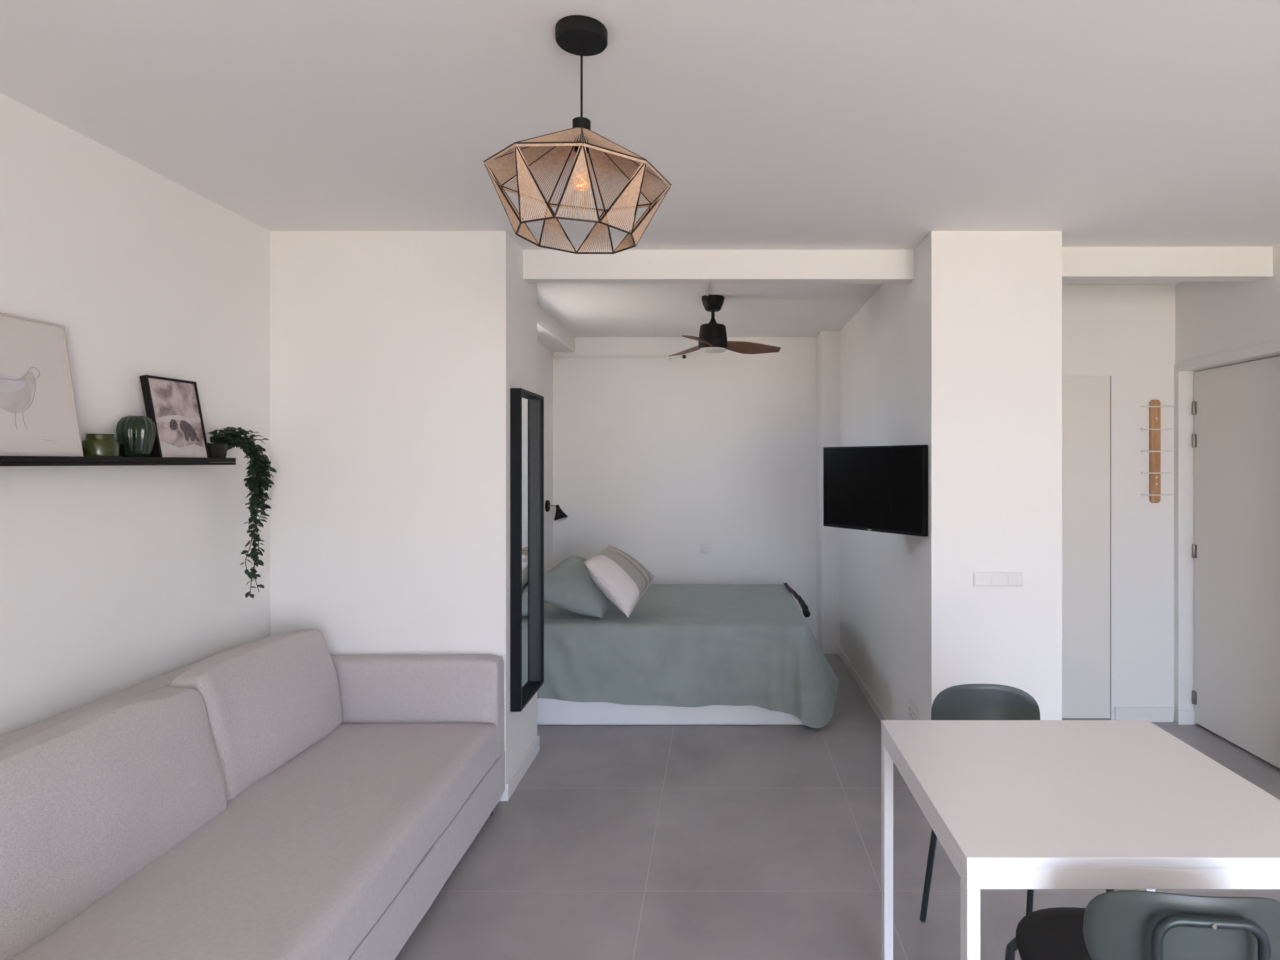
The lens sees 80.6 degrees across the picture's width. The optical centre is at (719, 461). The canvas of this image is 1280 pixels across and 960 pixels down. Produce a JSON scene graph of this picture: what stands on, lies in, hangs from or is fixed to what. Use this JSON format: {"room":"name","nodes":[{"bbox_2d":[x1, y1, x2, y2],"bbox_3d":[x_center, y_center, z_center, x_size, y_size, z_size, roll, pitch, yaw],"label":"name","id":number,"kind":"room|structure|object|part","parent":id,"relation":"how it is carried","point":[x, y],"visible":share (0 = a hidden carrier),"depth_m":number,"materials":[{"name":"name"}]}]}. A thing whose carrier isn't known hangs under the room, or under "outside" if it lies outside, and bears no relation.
{"room":"studio apartment","nodes":[
{"label":"studio apartment","id":0,"kind":"room"},
{"bbox_2d":[0,93,269,736],"bbox_3d":[-2.007,0.233,0.081,0.100,2.475,6.362,0,0,0],"label":"wall","id":1,"kind":"structure","parent":0,"point":[113,579],"depth_m":2.45,"materials":[{"name":"paint"}]},
{"bbox_2d":[0,449,235,465],"bbox_3d":[-1.897,-0.018,2.213,0.119,0.058,1.267,0,0,0],"label":"ledge","id":2,"kind":"object","parent":1,"relation":"attached to","point":[4,460],"visible":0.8,"depth_m":2.25,"materials":[{"name":"paint"}]},
{"bbox_2d":[0,312,82,455],"bbox_3d":[-1.906,-0.200,2.055,0.076,0.403,0.300,0,0,0],"label":"framed sketch","id":3,"kind":"object","parent":2,"relation":"on","point":[39,417],"visible":0.92,"depth_m":2.08,"materials":[{"name":"paper"}]},
{"bbox_2d":[81,434,119,456],"bbox_3d":[-1.895,-0.043,2.292,0.094,0.086,0.094,0,0,0],"label":"candle holder","id":4,"kind":"object","parent":2,"relation":"on","point":[93,445],"visible":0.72,"depth_m":2.26,"materials":[{"name":"green glass"}]},
{"bbox_2d":[116,416,155,456],"bbox_3d":[-1.893,-0.074,2.432,0.106,0.150,0.103,0,0,0],"label":"ribbed vase","id":5,"kind":"object","parent":2,"relation":"on","point":[135,434],"visible":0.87,"depth_m":2.40,"materials":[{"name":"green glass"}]},
{"bbox_3d":[-1.951,-0.023,2.213,0.010,0.048,1.267,0,0,0],"label":"rail","id":6,"kind":"part","parent":2,"relation":"part of","materials":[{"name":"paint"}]},
{"bbox_2d":[139,375,209,457],"bbox_3d":[-1.905,-0.145,2.629,0.078,0.297,0.226,0,0,3],"label":"framed print","id":7,"kind":"object","parent":2,"relation":"on","point":[174,407],"visible":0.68,"depth_m":2.61,"materials":[{"name":"paper"}]},
{"bbox_2d":[206,427,276,597],"bbox_3d":[-1.865,0.199,2.898,0.148,0.669,0.329,0,0,0],"label":"trailing plant","id":8,"kind":"object","parent":2,"relation":"on","point":[259,467],"visible":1,"depth_m":2.95,"materials":[{"name":"green plant"}]},
{"bbox_3d":[-1.895,-0.034,2.814,0.088,0.068,0.088,0,0,0],"label":"pot","id":9,"kind":"part","parent":8,"relation":"part of","materials":[{"name":"grey ceramic"}]},
{"bbox_2d":[270,231,536,782],"bbox_3d":[-1.494,0.233,3.541,1.126,2.475,0.558,0,0,0],"label":"wall","id":10,"kind":"structure","parent":0,"point":[396,357],"depth_m":3.26,"materials":[{"name":"paint"}]},
{"bbox_2d":[499,783,505,800],"bbox_3d":[-1.444,1.433,3.256,1.026,0.075,0.013,0,0,0],"label":"baseboard","id":11,"kind":"structure","parent":10,"relation":"attached to","point":[502,798],"depth_m":3.25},
{"bbox_2d":[505,736,539,800],"bbox_3d":[-0.924,1.433,3.535,0.013,0.075,0.570,0,0,0],"label":"baseboard","id":12,"kind":"structure","parent":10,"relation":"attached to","point":[519,772],"depth_m":3.48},
{"bbox_2d":[510,388,543,711],"bbox_3d":[-0.906,0.390,3.542,0.048,1.436,0.433,0,0,0],"label":"wall mirror","id":13,"kind":"object","parent":10,"relation":"attached to","point":[526,407],"visible":1,"depth_m":3.57,"materials":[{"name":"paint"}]},
{"bbox_2d":[523,250,913,283],"bbox_3d":[-0.005,-0.935,3.595,1.851,0.139,0.090,0,0,0],"label":"ceiling beam","id":14,"kind":"structure","parent":10,"relation":"attached to","point":[539,266],"depth_m":3.55,"materials":[{"name":"paint"}]},
{"bbox_2d":[537,342,552,572],"bbox_3d":[-1.493,0.233,4.925,0.300,2.475,2.210,0,0,0],"label":"wall","id":15,"kind":"structure","parent":0,"point":[544,360],"depth_m":5.84,"materials":[{"name":"paint"}]},
{"bbox_2d":[537,305,574,351],"bbox_3d":[-1.254,-0.945,4.925,0.178,0.121,2.210,0,0,0],"label":"trim","id":16,"kind":"structure","parent":15,"relation":"attached to","point":[551,334],"depth_m":5.41,"materials":[{"name":"paint"}]},
{"bbox_2d":[545,500,567,521],"bbox_3d":[-1.259,0.378,5.800,0.168,0.166,0.112,0,0,0],"label":"reading lamp","id":17,"kind":"object","parent":15,"relation":"attached to","point":[560,515],"visible":1,"depth_m":5.77,"materials":[{"name":"black metal"}]},
{"bbox_3d":[-1.332,0.340,5.800,0.022,0.090,0.090,0,0,0],"label":"wall plate","id":18,"kind":"part","parent":17,"relation":"part of","materials":[{"name":"black metal"}]},
{"bbox_3d":[-1.229,0.391,5.800,0.108,0.125,0.112,0,0,0],"label":"lamp shade","id":19,"kind":"part","parent":17,"relation":"part of","materials":[{"name":"black metal"}]},
{"bbox_2d":[0,0,1279,336],"bbox_3d":[0.411,-1.055,1.515,4.937,0.100,9.230,0,0,0],"label":"ceiling","id":20,"kind":"structure","parent":0,"point":[769,124],"depth_m":2.13,"materials":[{"name":"paint"}]},
{"bbox_2d":[483,15,670,253],"bbox_3d":[-0.323,-0.760,1.747,0.418,0.490,0.422,0,0,0],"label":"pendant lamp","id":21,"kind":"object","parent":20,"relation":"hanging from","point":[580,35],"visible":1,"depth_m":1.73,"materials":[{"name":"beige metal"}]},
{"bbox_3d":[-0.482,-0.597,1.698,0.092,0.136,0.086,3,0,0],"label":"rope panel","id":22,"kind":"part","parent":21,"relation":"part of","materials":[{"name":"fabric"}]},
{"bbox_3d":[-0.406,-0.713,1.673,0.188,0.116,0.145,0,0,-42],"label":"roof rope panel","id":23,"kind":"part","parent":21,"relation":"part of","materials":[{"name":"fabric"}]},
{"bbox_3d":[-0.493,-0.597,1.800,0.077,0.140,0.092,0,0,19],"label":"rope panel","id":24,"kind":"part","parent":21,"relation":"part of","materials":[{"name":"fabric"}]},
{"bbox_3d":[-0.435,-0.715,1.736,0.187,0.120,0.145,3,0,0],"label":"roof rope panel","id":25,"kind":"part","parent":21,"relation":"part of","materials":[{"name":"fabric"}]},
{"bbox_3d":[-0.394,-0.593,1.603,0.081,0.136,0.098,3,0,0],"label":"rope panel","id":26,"kind":"part","parent":21,"relation":"part of","materials":[{"name":"fabric"}]},
{"bbox_3d":[-0.412,-0.713,1.810,0.188,0.115,0.145,0,0,37],"label":"roof rope panel","id":27,"kind":"part","parent":21,"relation":"part of","materials":[{"name":"fabric"}]},
{"bbox_3d":[-0.351,-0.711,1.633,0.144,0.120,0.192,3,0,0],"label":"roof rope panel","id":28,"kind":"part","parent":21,"relation":"part of","materials":[{"name":"fabric"}]},
{"bbox_3d":[-0.421,-0.593,1.891,0.093,0.139,0.080,0,0,-31],"label":"rope panel","id":29,"kind":"part","parent":21,"relation":"part of","materials":[{"name":"fabric"}]},
{"bbox_3d":[-0.368,-0.712,1.858,0.142,0.120,0.196,3,0,0],"label":"roof rope panel","id":30,"kind":"part","parent":21,"relation":"part of","materials":[{"name":"fabric"}]},
{"bbox_3d":[-0.323,-0.646,1.747,0.418,0.250,0.422,3,0,0],"label":"shade frame","id":31,"kind":"part","parent":21,"relation":"part of","materials":[{"name":"metal"}]},
{"bbox_3d":[-0.305,-0.589,1.581,0.091,0.136,0.089,3,0,0],"label":"rope panel","id":32,"kind":"part","parent":21,"relation":"part of","materials":[{"name":"fabric"}]},
{"bbox_2d":[572,117,590,152],"bbox_3d":[-0.322,-0.758,1.745,0.042,0.074,0.042,0,0,0],"label":"socket","id":33,"kind":"object","parent":21,"relation":"attached to","point":[578,122],"depth_m":1.73,"materials":[{"name":"black metal"}]},
{"bbox_3d":[-0.322,-0.883,1.745,0.005,0.183,0.005,0,0,22],"label":"cord","id":34,"kind":"part","parent":21,"relation":"part of","materials":[{"name":"black metal"}]},
{"bbox_3d":[-0.322,-0.990,1.745,0.120,0.030,0.120,0,0,0],"label":"ceiling plate","id":35,"kind":"part","parent":21,"relation":"part of","materials":[{"name":"black metal"}]},
{"bbox_3d":[-0.322,-0.673,1.745,0.046,0.084,0.046,0,0,0],"label":"bulb","id":36,"kind":"part","parent":21,"relation":"part of","materials":[{"name":"glass"}]},
{"bbox_3d":[-0.310,-0.589,1.912,0.091,0.136,0.090,3,0,0],"label":"rope panel","id":37,"kind":"part","parent":21,"relation":"part of","materials":[{"name":"fabric"}]},
{"bbox_3d":[-0.268,-0.706,1.652,0.145,0.127,0.181,0,0,-33],"label":"roof rope panel","id":38,"kind":"part","parent":21,"relation":"part of","materials":[{"name":"fabric"}]},
{"bbox_3d":[-0.277,-0.707,1.843,0.145,0.126,0.181,0,0,28],"label":"roof rope panel","id":39,"kind":"part","parent":21,"relation":"part of","materials":[{"name":"fabric"}]},
{"bbox_3d":[-0.208,-0.585,1.655,0.098,0.136,0.086,3,0,0],"label":"rope panel","id":40,"kind":"part","parent":21,"relation":"part of","materials":[{"name":"fabric"}]},
{"bbox_3d":[-0.216,-0.585,1.844,0.091,0.136,0.095,3,0,0],"label":"rope panel","id":41,"kind":"part","parent":21,"relation":"part of","materials":[{"name":"fabric"}]},
{"bbox_3d":[-0.212,-0.705,1.817,0.200,0.120,0.144,3,0,0],"label":"roof rope panel","id":42,"kind":"part","parent":21,"relation":"part of","materials":[{"name":"fabric"}]},
{"bbox_3d":[-0.159,-0.582,1.747,0.083,0.136,0.092,3,0,0],"label":"rope panel","id":43,"kind":"part","parent":21,"relation":"part of","materials":[{"name":"fabric"}]},
{"bbox_3d":[-0.211,-0.705,1.685,0.199,0.120,0.139,3,0,0],"label":"roof rope panel","id":44,"kind":"part","parent":21,"relation":"part of","materials":[{"name":"fabric"}]},
{"bbox_2d":[705,284,707,295],"bbox_3d":[-0.077,-1.001,4.070,0.014,0.008,0.860,0,0,0],"label":"trim","id":45,"kind":"structure","parent":20,"relation":"attached to","point":[706,285],"depth_m":4.32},
{"bbox_2d":[669,295,780,356],"bbox_3d":[0.021,-0.835,4.538,0.709,0.341,0.743,0,0,0],"label":"ceiling fan","id":46,"kind":"object","parent":20,"relation":"hanging from","point":[712,339],"visible":1,"depth_m":4.53,"materials":[{"name":"black metal"}]},
{"bbox_3d":[-0.217,-0.705,4.747,0.100,0.064,0.346,0,0,-41],"label":"fan blade","id":47,"kind":"part","parent":46,"relation":"part of","materials":[{"name":"brown wood"}]},
{"bbox_3d":[-0.109,-0.705,4.331,0.100,0.064,0.346,0,0,19],"label":"fan blade","id":48,"kind":"part","parent":46,"relation":"part of","materials":[{"name":"brown wood"}]},
{"bbox_2d":[700,347,725,353],"bbox_3d":[-0.043,-0.676,4.570,0.160,0.024,0.160,0,0,0],"label":"diffuser","id":49,"kind":"object","parent":46,"relation":"attached to","point":[711,350],"depth_m":4.52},
{"bbox_3d":[0.197,-0.705,4.632,0.346,0.064,0.100,0,0,-11],"label":"fan blade","id":50,"kind":"part","parent":46,"relation":"part of","materials":[{"name":"brown wood"}]},
{"bbox_2d":[553,337,816,636],"bbox_3d":[-0.311,0.233,6.080,2.663,2.475,0.100,0,0,0],"label":"wall","id":51,"kind":"structure","parent":0,"point":[656,460],"depth_m":6.03,"materials":[{"name":"paint"}]},
{"bbox_2d":[551,354,685,361],"bbox_3d":[-0.804,-0.837,5.987,1.071,0.060,0.086,0,0,0],"label":"curtain rod","id":52,"kind":"object","parent":51,"relation":"attached to","point":[558,356],"visible":1,"depth_m":5.95,"materials":[{"name":"metal"}]},
{"bbox_3d":[-0.820,-0.837,5.960,1.040,0.017,0.017,0,0,0],"label":"rod","id":53,"kind":"part","parent":52,"relation":"part of","materials":[{"name":"white metal"}]},
{"bbox_2d":[700,544,710,552],"bbox_3d":[-0.118,0.695,6.024,0.090,0.080,0.010,0,0,0],"label":"wall socket","id":54,"kind":"object","parent":51,"relation":"attached to","point":[704,548],"visible":1,"depth_m":6.02,"materials":[{"name":"white plastic"}]},
{"bbox_2d":[817,331,839,648],"bbox_3d":[0.850,0.233,5.893,0.140,2.475,0.275,0,0,0],"label":"pier","id":55,"kind":"object","parent":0,"point":[828,342],"visible":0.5,"depth_m":5.75,"materials":[{"name":"paint"}]},
{"bbox_2d":[396,654,1279,959],"bbox_3d":[0.411,1.520,1.515,4.937,0.100,9.230,0,0,0],"label":"floor","id":56,"kind":"structure","parent":0,"point":[615,842],"depth_m":2.82,"materials":[{"name":"grey tile"}]},
{"bbox_2d":[0,628,504,959],"bbox_3d":[-1.430,1.061,2.042,1.035,0.818,2.407,0,0,0],"label":"sofa","id":57,"kind":"object","parent":56,"relation":"on","point":[277,796],"visible":1,"depth_m":2.11,"materials":[{"name":"fabric"}]},
{"bbox_2d":[0,688,226,959],"bbox_3d":[-1.628,0.889,1.958,0.254,0.434,0.780,0,0,0],"label":"cushion","id":58,"kind":"object","parent":57,"relation":"on","point":[91,803],"depth_m":1.87,"materials":[{"name":"fabric"}]},
{"bbox_3d":[-1.867,1.051,2.010,0.160,0.643,2.224,0,0,0],"label":"backrest","id":59,"kind":"part","parent":57,"relation":"part of","materials":[{"name":"fabric"}]},
{"bbox_3d":[-1.380,1.160,2.043,0.935,0.201,2.160,0,0,0],"label":"seat mattress","id":60,"kind":"part","parent":57,"relation":"part of","materials":[{"name":"fabric"}]},
{"bbox_2d":[167,628,344,800],"bbox_3d":[-1.648,0.873,2.715,0.251,0.442,0.775,0,0,0],"label":"cushion","id":61,"kind":"object","parent":57,"relation":"on","point":[269,702],"depth_m":2.60,"materials":[{"name":"fabric"}]},
{"bbox_3d":[-1.413,1.101,3.180,0.976,0.548,0.130,0,0,0],"label":"arm","id":62,"kind":"part","parent":57,"relation":"part of","materials":[{"name":"fabric"}]},
{"bbox_2d":[537,582,838,727],"bbox_3d":[-0.312,1.180,4.838,2.045,0.577,1.524,0,0,0],"label":"bed","id":63,"kind":"object","parent":56,"relation":"on","point":[685,654],"visible":0.77,"depth_m":4.14,"materials":[{"name":"fabric"}]},
{"bbox_2d":[544,555,609,617],"bbox_3d":[-0.825,0.733,4.453,0.456,0.294,0.595,0,0,18],"label":"pillow","id":64,"kind":"object","parent":63,"relation":"on","point":[569,585],"visible":0.66,"depth_m":4.29,"materials":[{"name":"green fabric"}]},
{"bbox_2d":[583,545,654,616],"bbox_3d":[-0.594,0.693,4.412,0.310,0.361,0.450,0,0,12],"label":"cushion","id":65,"kind":"object","parent":63,"relation":"on","point":[621,578],"visible":1,"depth_m":4.28,"materials":[{"name":"fabric"}]},
{"bbox_2d":[784,582,809,617],"bbox_3d":[0.507,0.913,5.032,0.045,0.093,0.839,0,0,-4],"label":"folded throw","id":66,"kind":"object","parent":63,"relation":"on","point":[805,610],"visible":1,"depth_m":4.78,"materials":[{"name":"black fabric"}]},
{"bbox_2d":[920,684,1113,921],"bbox_3d":[0.820,1.084,2.137,0.411,0.769,0.552,0,0,0],"label":"dining chair","id":67,"kind":"object","parent":56,"relation":"on","point":[964,701],"visible":0.27,"depth_m":2.35,"materials":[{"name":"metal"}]},
{"bbox_3d":[0.681,1.252,2.312,0.032,0.433,0.210,0,0,-22],"label":"leg","id":68,"kind":"part","parent":67,"relation":"part of","materials":[{"name":"metal"}]},
{"bbox_3d":[0.820,0.799,2.341,0.336,0.200,0.056,0,0,0],"label":"backrest","id":69,"kind":"part","parent":67,"relation":"part of","materials":[{"name":"green plastic"}]},
{"bbox_3d":[0.959,1.252,2.312,0.032,0.433,0.211,0,0,22],"label":"leg","id":70,"kind":"part","parent":67,"relation":"part of","materials":[{"name":"metal"}]},
{"bbox_2d":[881,720,1279,959],"bbox_3d":[0.833,1.100,1.752,0.755,0.740,0.739,0,0,0],"label":"dining table","id":71,"kind":"object","parent":56,"relation":"on","point":[1011,804],"visible":1,"depth_m":1.60,"materials":[{"name":"white paint"}]},
{"bbox_3d":[0.469,1.127,2.101,0.025,0.674,0.040,0,0,0],"label":"leg","id":72,"kind":"part","parent":71,"relation":"part of","materials":[{"name":"white paint"}]},
{"bbox_3d":[0.469,1.127,1.404,0.025,0.674,0.040,0,0,0],"label":"leg","id":73,"kind":"part","parent":71,"relation":"part of","materials":[{"name":"white paint"}]},
{"bbox_3d":[1.196,1.127,2.101,0.025,0.674,0.040,0,0,0],"label":"leg","id":74,"kind":"part","parent":71,"relation":"part of","materials":[{"name":"white paint"}]},
{"bbox_2d":[1005,890,1279,959],"bbox_3d":[0.802,1.084,1.431,0.411,0.769,0.552,0,0,6],"label":"dining chair","id":75,"kind":"object","parent":56,"relation":"on","point":[1120,924],"visible":1,"depth_m":1.22,"materials":[{"name":"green plastic"}]},
{"bbox_3d":[0.675,1.251,1.655,0.112,0.432,0.040,0,0,6],"label":"leg","id":76,"kind":"part","parent":75,"relation":"part of","materials":[{"name":"metal"}]},
{"bbox_3d":[0.808,1.025,1.492,0.392,0.026,0.430,0,0,6],"label":"seat","id":77,"kind":"part","parent":75,"relation":"part of","materials":[{"name":"black plastic"}]},
{"bbox_3d":[0.785,0.887,1.273,0.183,0.335,0.198,0,0,6],"label":"frame","id":78,"kind":"part","parent":75,"relation":"part of","materials":[{"name":"metal"}]},
{"bbox_2d":[838,286,887,721],"bbox_3d":[0.964,0.233,4.646,0.113,2.475,2.768,0,0,0],"label":"wall","id":79,"kind":"structure","parent":0,"point":[861,337],"depth_m":4.84,"materials":[{"name":"paint"}]},
{"bbox_2d":[882,231,1061,719],"bbox_3d":[1.204,0.233,3.756,0.568,2.475,0.988,0,0,0],"label":"wall column","id":80,"kind":"structure","parent":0,"point":[972,346],"depth_m":3.26,"materials":[{"name":"paint"}]},
{"bbox_2d":[823,445,927,536],"bbox_3d":[0.830,0.127,3.653,0.286,0.405,0.662,0,0,-34],"label":"television","id":81,"kind":"object","parent":80,"relation":"attached to","point":[884,489],"visible":1,"depth_m":3.53,"materials":[{"name":"plastic"}]},
{"bbox_2d":[908,699,917,719],"bbox_3d":[0.914,1.185,3.560,0.010,0.080,0.150,0,0,0],"label":"wall socket","id":82,"kind":"object","parent":80,"relation":"attached to","point":[912,709],"visible":0.95,"depth_m":3.56,"materials":[{"name":"white plastic"}]},
{"bbox_2d":[974,572,1022,586],"bbox_3d":[1.208,0.510,3.257,0.208,0.061,0.009,0,0,0],"label":"light switch","id":83,"kind":"object","parent":80,"relation":"attached to","point":[981,579],"visible":1,"depth_m":3.25,"materials":[{"name":"white plastic"}]},
{"bbox_2d":[1062,285,1174,720],"bbox_3d":[2.109,0.233,4.300,1.242,2.475,0.100,0,0,0],"label":"wall","id":84,"kind":"structure","parent":0,"point":[1124,333],"depth_m":4.25,"materials":[{"name":"paint"}]},
{"bbox_2d":[1062,376,1110,719],"bbox_3d":[1.855,0.486,4.244,0.714,1.947,0.011,0,0,0],"label":"door","id":85,"kind":"structure","parent":84,"relation":"in","point":[1086,400],"depth_m":4.24,"materials":[{"name":"paint"}]},
{"bbox_2d":[1115,707,1172,721],"bbox_3d":[2.397,1.429,4.244,0.325,0.082,0.013,0,0,0],"label":"baseboard","id":86,"kind":"structure","parent":84,"relation":"attached to","point":[1152,714],"depth_m":4.24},
{"bbox_2d":[1141,400,1172,502],"bbox_3d":[2.458,-0.060,4.231,0.176,0.584,0.036,0,0,0],"label":"coat rack","id":87,"kind":"object","parent":84,"relation":"attached to","point":[1154,406],"visible":1,"depth_m":4.23,"materials":[{"name":"brown wood"}]},
{"bbox_2d":[1175,244,1279,364],"bbox_3d":[2.655,0.233,0.575,0.150,2.475,7.350,0,0,0],"label":"wall","id":88,"kind":"structure","parent":0,"point":[1211,317],"depth_m":3.83,"materials":[{"name":"paint"}]},
{"bbox_2d":[1062,247,1272,281],"bbox_3d":[2.034,-0.935,3.550,1.092,0.139,0.100,0,0,0],"label":"ceiling beam","id":89,"kind":"structure","parent":88,"relation":"attached to","point":[1079,264],"depth_m":3.50,"materials":[{"name":"paint"}]},
{"bbox_2d":[1174,339,1279,768],"bbox_3d":[2.638,0.453,3.760,0.144,2.035,0.980,0,0,0],"label":"door","id":90,"kind":"structure","parent":88,"relation":"in","point":[1227,403],"depth_m":3.90,"materials":[{"name":"paint"}]}
]}

